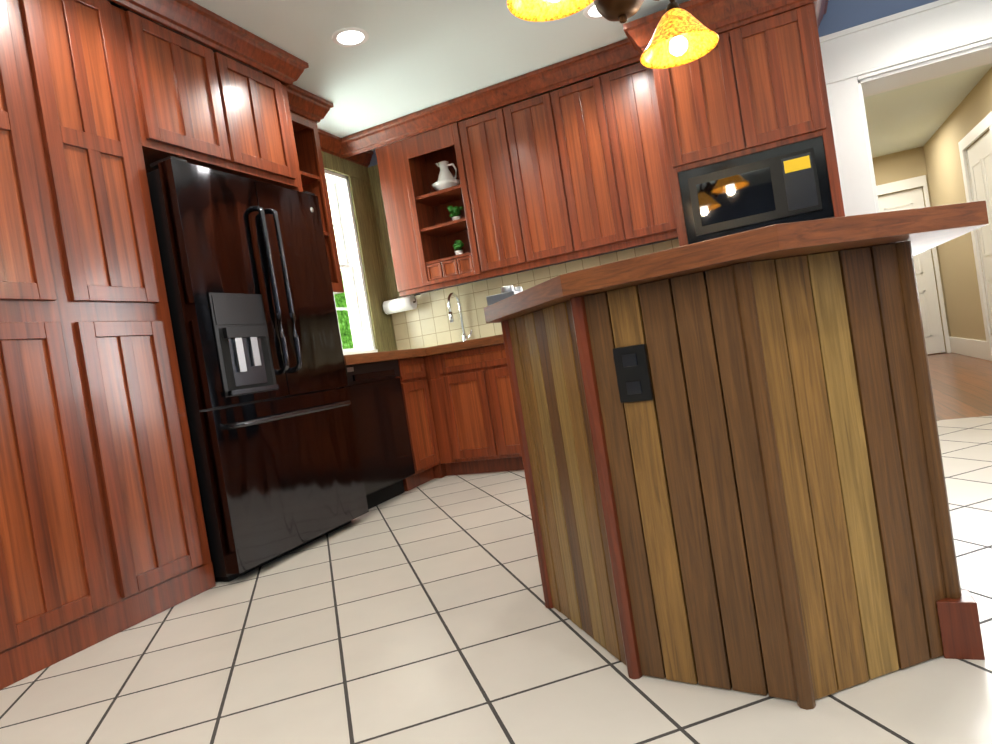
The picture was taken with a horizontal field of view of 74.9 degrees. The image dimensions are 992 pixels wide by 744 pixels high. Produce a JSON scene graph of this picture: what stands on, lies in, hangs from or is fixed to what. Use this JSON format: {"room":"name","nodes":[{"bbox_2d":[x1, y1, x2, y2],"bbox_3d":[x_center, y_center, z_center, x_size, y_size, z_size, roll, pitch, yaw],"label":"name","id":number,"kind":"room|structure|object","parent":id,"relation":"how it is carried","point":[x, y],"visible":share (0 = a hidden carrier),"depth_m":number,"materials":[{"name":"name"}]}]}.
{"room":"kitchen","nodes":[
{"label":"kitchen","id":0,"kind":"room"},
{"bbox_2d":[341,180,375,348],"bbox_3d":[-2.261,-0.220,2.313,0.200,2.570,6.950,-8,1,24],"label":"wall","id":1,"kind":"structure","parent":0,"point":[349,315],"depth_m":5.08,"materials":[{"name":"grey paint"}]},
{"bbox_2d":[128,0,247,175],"bbox_3d":[-1.659,-1.274,3.051,0.567,0.698,0.548,-8,1,24],"label":"upper cabinet","id":2,"kind":"object","parent":1,"relation":"attached to","point":[191,108],"depth_m":2.93,"materials":[{"name":"brown wood"}]},
{"bbox_2d":[224,28,303,191],"bbox_3d":[-1.496,-1.307,3.428,0.567,0.698,0.548,-8,1,24],"label":"upper cabinet","id":3,"kind":"object","parent":1,"relation":"attached to","point":[265,103],"depth_m":3.39,"materials":[{"name":"brown wood"}]},
{"bbox_2d":[318,129,373,167],"bbox_3d":[-1.202,-1.671,4.792,0.088,0.122,0.937,-8,1,24],"label":"crown molding","id":4,"kind":"structure","parent":1,"relation":"attached to","point":[330,144],"depth_m":4.81,"materials":[{"name":"brown wood"}]},
{"bbox_2d":[324,169,377,354],"bbox_3d":[-1.262,-0.777,4.657,0.185,1.390,0.820,-8,1,24],"label":"window","id":5,"kind":"structure","parent":1,"relation":"in","point":[344,226],"depth_m":4.99,"materials":[{"name":"white paint"}]},
{"bbox_2d":[321,151,418,351],"bbox_3d":[-0.991,-0.867,4.727,0.307,1.530,1.017,-8,1,24],"label":"wall","id":6,"kind":"structure","parent":0,"point":[372,233],"depth_m":5.13,"materials":[{"name":"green paint"}]},
{"bbox_2d":[107,0,688,150],"bbox_3d":[0.048,-1.903,1.236,5.700,0.080,7.090,-8,1,24],"label":"ceiling","id":7,"kind":"structure","parent":0,"point":[407,57],"depth_m":3.71,"materials":[{"name":"white paint"}]},
{"bbox_2d":[332,27,368,46],"bbox_3d":[-0.771,-1.773,3.437,0.195,0.007,0.195,-9,1,-15],"label":"recessed light","id":8,"kind":"object","parent":7,"relation":"in","point":[349,37],"depth_m":3.43,"materials":[{"name":"white paint"}]},
{"bbox_2d":[507,0,643,23],"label":"chandelier","id":9,"kind":"object","parent":7,"relation":"hanging from","point":[528,10],"depth_m":1.95,"materials":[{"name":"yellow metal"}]},
{"bbox_2d":[640,0,718,68],"label":"lampshade","id":10,"kind":"object","parent":9,"relation":"attached to","point":[680,36],"depth_m":2.32,"materials":[{"name":"yellow glass"}]},
{"bbox_2d":[583,2,603,18],"bbox_3d":[0.577,-1.987,3.554,0.195,0.007,0.195,-9,1,18],"label":"recessed light","id":11,"kind":"object","parent":7,"relation":"in","point":[590,12],"depth_m":3.57,"materials":[{"name":"white paint"}]},
{"bbox_2d":[0,352,991,743],"bbox_3d":[1.345,0.524,3.326,5.700,0.060,11.550,-8,1,24],"label":"floor","id":12,"kind":"structure","parent":0,"point":[422,614],"depth_m":1.78,"materials":[{"name":"tile"}]},
{"bbox_2d":[0,0,127,687],"bbox_3d":[-1.881,-0.276,2.227,0.567,2.568,0.415,-8,1,24],"label":"tall cabinet","id":13,"kind":"object","parent":12,"relation":"on","point":[61,597],"depth_m":2.21,"materials":[{"name":"brown wood"}]},
{"bbox_2d":[24,0,215,627],"bbox_3d":[-1.710,-0.311,2.618,0.567,2.568,0.440,-8,1,24],"label":"tall cabinet","id":14,"kind":"object","parent":12,"relation":"on","point":[104,104],"depth_m":2.50,"materials":[{"name":"brown wood"}]},
{"bbox_2d":[146,156,368,581],"bbox_3d":[-1.283,-0.002,3.225,0.731,1.800,0.930,-8,1,24],"label":"refrigerator","id":15,"kind":"object","parent":12,"relation":"on","point":[253,316],"visible":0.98,"depth_m":2.93,"materials":[{"name":"black metal"}]},
{"bbox_2d":[336,359,414,508],"bbox_3d":[-0.934,0.401,4.017,0.590,0.865,0.590,-8,1,24],"label":"dishwasher","id":16,"kind":"object","parent":12,"relation":"on","point":[381,426],"visible":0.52,"depth_m":3.91,"materials":[{"name":"black metal"}]},
{"bbox_2d":[395,356,438,490],"bbox_3d":[-0.765,0.364,4.471,0.591,0.868,0.360,-8,1,24],"label":"base cabinet","id":17,"kind":"object","parent":12,"relation":"on","point":[413,371],"depth_m":4.34,"materials":[{"name":"brown wood"}]},
{"bbox_2d":[343,348,426,364],"bbox_3d":[-0.953,-0.058,4.127,0.644,0.057,0.870,-8,1,24],"label":"countertop","id":18,"kind":"structure","parent":17,"relation":"on","point":[352,359],"depth_m":3.94,"materials":[{"name":"wood"}]},
{"bbox_2d":[423,367,523,477],"bbox_3d":[-0.042,0.337,4.618,0.645,0.690,0.655,-8,1,24],"label":"base cabinet","id":19,"kind":"object","parent":12,"relation":"on","point":[460,412],"depth_m":4.40,"materials":[{"name":"brown wood"}]},
{"bbox_2d":[425,334,503,355],"bbox_3d":[0.146,-0.238,4.492,2.385,0.057,0.644,-8,1,24],"label":"countertop","id":20,"kind":"structure","parent":19,"relation":"on","point":[497,339],"depth_m":4.30,"materials":[{"name":"wood"}]},
{"bbox_2d":[447,293,471,340],"bbox_3d":[-0.272,-0.406,4.874,0.110,0.395,0.217,-8,1,24],"label":"faucet","id":21,"kind":"object","parent":20,"relation":"on","point":[464,335],"visible":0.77,"depth_m":4.93,"materials":[{"name":"silver metal"}]},
{"bbox_2d":[623,0,844,245],"bbox_3d":[1.537,-0.819,3.789,1.072,2.515,0.727,-8,1,24],"label":"tall cabinet","id":22,"kind":"object","parent":12,"relation":"on","point":[752,81],"visible":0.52,"depth_m":3.51,"materials":[{"name":"brown wood"}]},
{"bbox_2d":[678,136,833,244],"bbox_3d":[1.506,-0.997,3.778,0.744,0.422,0.550,-8,1,24],"label":"microwave","id":23,"kind":"object","parent":22,"relation":"in","point":[789,183],"visible":0.96,"depth_m":3.52,"materials":[{"name":"black metal"}]},
{"bbox_2d":[484,221,984,709],"bbox_3d":[0.682,0.182,2.037,1.042,0.872,1.580,-8,1,24],"label":"kitchen island","id":24,"kind":"object","parent":12,"relation":"on","point":[732,461],"depth_m":1.34,"materials":[{"name":"brown wood"}]},
{"bbox_2d":[484,201,988,312],"bbox_3d":[0.642,-0.278,2.010,1.180,0.050,1.744,-8,1,24],"label":"island countertop","id":25,"kind":"structure","parent":24,"relation":"on","point":[776,240],"depth_m":1.21,"materials":[{"name":"brown wood"}]},
{"bbox_2d":[486,285,522,305],"bbox_3d":[0.422,-0.300,2.150,0.675,0.055,0.750,-8,1,24],"label":"cooktop","id":26,"kind":"object","parent":25,"relation":"in","point":[508,291],"visible":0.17,"depth_m":1.94,"materials":[{"name":"silver metal"}]},
{"bbox_2d":[368,0,983,299],"bbox_3d":[1.685,-0.880,4.301,5.500,2.570,0.330,-8,1,24],"label":"wall","id":27,"kind":"structure","parent":0,"point":[840,15],"depth_m":3.83,"materials":[{"name":"blue"}]},
{"bbox_2d":[373,138,450,293],"bbox_3d":[-0.634,-1.158,4.912,0.263,1.073,0.313,-8,1,24],"label":"upper cabinet","id":28,"kind":"object","parent":27,"relation":"attached to","point":[413,217],"depth_m":4.78,"materials":[{"name":"brown wood"}]},
{"bbox_2d":[383,294,420,314],"bbox_3d":[-0.748,-0.533,5.107,0.297,0.120,0.141,-8,1,24],"label":"paper towel holder","id":29,"kind":"object","parent":28,"relation":"attached to","point":[402,304],"visible":0.98,"depth_m":5.05,"materials":[{"name":"white paper"}]},
{"bbox_2d":[449,102,543,277],"bbox_3d":[0.037,-1.258,4.620,0.453,1.073,0.332,-8,1,24],"label":"upper cabinet","id":30,"kind":"object","parent":27,"relation":"attached to","point":[487,162],"depth_m":4.47,"materials":[{"name":"brown wood"}]},
{"bbox_2d":[432,161,459,190],"bbox_3d":[-0.373,-1.437,4.781,0.220,0.245,0.220,-8,1,24],"label":"pitcher","id":31,"kind":"object","parent":30,"relation":"on","point":[446,179],"visible":0.69,"depth_m":4.73,"materials":[{"name":"white ceramic"}]},
{"bbox_2d":[447,206,462,220],"bbox_3d":[-0.293,-1.158,4.780,0.106,0.140,0.112,-8,1,24],"label":"potted plant","id":32,"kind":"object","parent":30,"relation":"on","point":[454,211],"visible":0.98,"depth_m":4.76,"materials":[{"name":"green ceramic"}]},
{"bbox_2d":[453,240,463,254],"bbox_3d":[-0.273,-0.915,4.793,0.083,0.142,0.113,-8,1,24],"label":"potted plant","id":33,"kind":"object","parent":30,"relation":"on","point":[458,245],"visible":0.96,"depth_m":4.77,"materials":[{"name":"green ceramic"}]},
{"bbox_2d":[391,239,679,349],"bbox_3d":[0.242,-0.515,4.773,2.366,0.453,0.009,-8,1,24],"label":"backsplash","id":34,"kind":"structure","parent":27,"relation":"attached to","point":[425,323],"depth_m":4.97,"materials":[{"name":"tile"}]},
{"bbox_2d":[513,86,592,265],"bbox_3d":[0.345,-1.304,4.481,0.454,1.073,0.332,-8,1,24],"label":"upper cabinet","id":35,"kind":"object","parent":27,"relation":"attached to","point":[539,123],"depth_m":4.31,"materials":[{"name":"brown wood"}]},
{"bbox_2d":[561,70,640,255],"bbox_3d":[0.655,-1.350,4.343,0.454,1.073,0.332,-8,1,24],"label":"upper cabinet","id":36,"kind":"object","parent":27,"relation":"attached to","point":[576,171],"depth_m":4.17,"materials":[{"name":"brown wood"}]},
{"bbox_2d":[609,58,677,245],"bbox_3d":[0.943,-1.393,4.213,0.408,1.073,0.332,-8,1,24],"label":"upper cabinet","id":37,"kind":"object","parent":27,"relation":"attached to","point":[634,90],"depth_m":4.05,"materials":[{"name":"brown wood"}]},
{"bbox_2d":[819,0,991,215],"bbox_3d":[3.067,-0.979,3.667,2.059,2.360,0.374,-8,1,24],"label":"door frame","id":38,"kind":"structure","parent":27,"relation":"attached to","point":[936,31],"depth_m":3.80,"materials":[{"name":"white paint"}]},
{"bbox_2d":[872,147,947,354],"bbox_3d":[4.660,-1.366,7.991,1.320,2.460,0.120,-8,1,24],"label":"wall","id":39,"kind":"structure","parent":0,"point":[906,164],"depth_m":7.75,"materials":[{"name":"beige paint"}]},
{"bbox_2d":[878,187,945,353],"bbox_3d":[4.804,-1.156,7.885,0.900,1.985,0.133,-8,1,24],"label":"hall door","id":40,"kind":"structure","parent":39,"relation":"in","point":[926,284],"depth_m":7.78,"materials":[{"name":"white paint"}]},
{"bbox_2d":[876,175,949,352],"bbox_3d":[4.659,-1.192,7.927,1.260,2.120,0.025,-8,1,24],"label":"trim","id":41,"kind":"structure","parent":39,"relation":"attached to","point":[915,182],"depth_m":7.69,"materials":[{"name":"white paint"}]},
{"bbox_2d":[863,63,991,157],"bbox_3d":[3.590,-2.443,5.960,1.520,0.080,4.470,-8,1,24],"label":"ceiling","id":42,"kind":"structure","parent":0,"point":[916,115],"depth_m":6.05,"materials":[{"name":"white paint"}]},
{"bbox_2d":[922,67,991,340],"bbox_3d":[4.438,-1.285,5.693,0.120,2.460,4.510,-8,1,24],"label":"wall","id":43,"kind":"structure","parent":0,"point":[935,159],"depth_m":6.76,"materials":[{"name":"beige paint"}]},
{"bbox_2d":[924,111,991,360],"bbox_3d":[4.377,-1.108,5.681,0.030,2.130,4.370,-8,1,24],"label":"trim","id":44,"kind":"structure","parent":43,"relation":"attached to","point":[980,349],"depth_m":6.19,"materials":[{"name":"white paint"}]},
{"bbox_2d":[967,130,991,320],"bbox_3d":[4.457,-1.074,5.769,0.060,2.018,0.806,-8,1,24],"label":"door","id":45,"kind":"structure","parent":43,"relation":"in","point":[979,151],"depth_m":5.89,"materials":[{"name":"white paint"}]},
{"label":"outside","id":46,"kind":"structure","parent":0,"visible":0},
{"bbox_2d":[328,195,353,348],"bbox_3d":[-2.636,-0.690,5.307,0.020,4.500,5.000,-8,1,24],"label":"foliage","id":47,"kind":"object","parent":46,"point":[344,325],"depth_m":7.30,"materials":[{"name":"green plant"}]}
]}

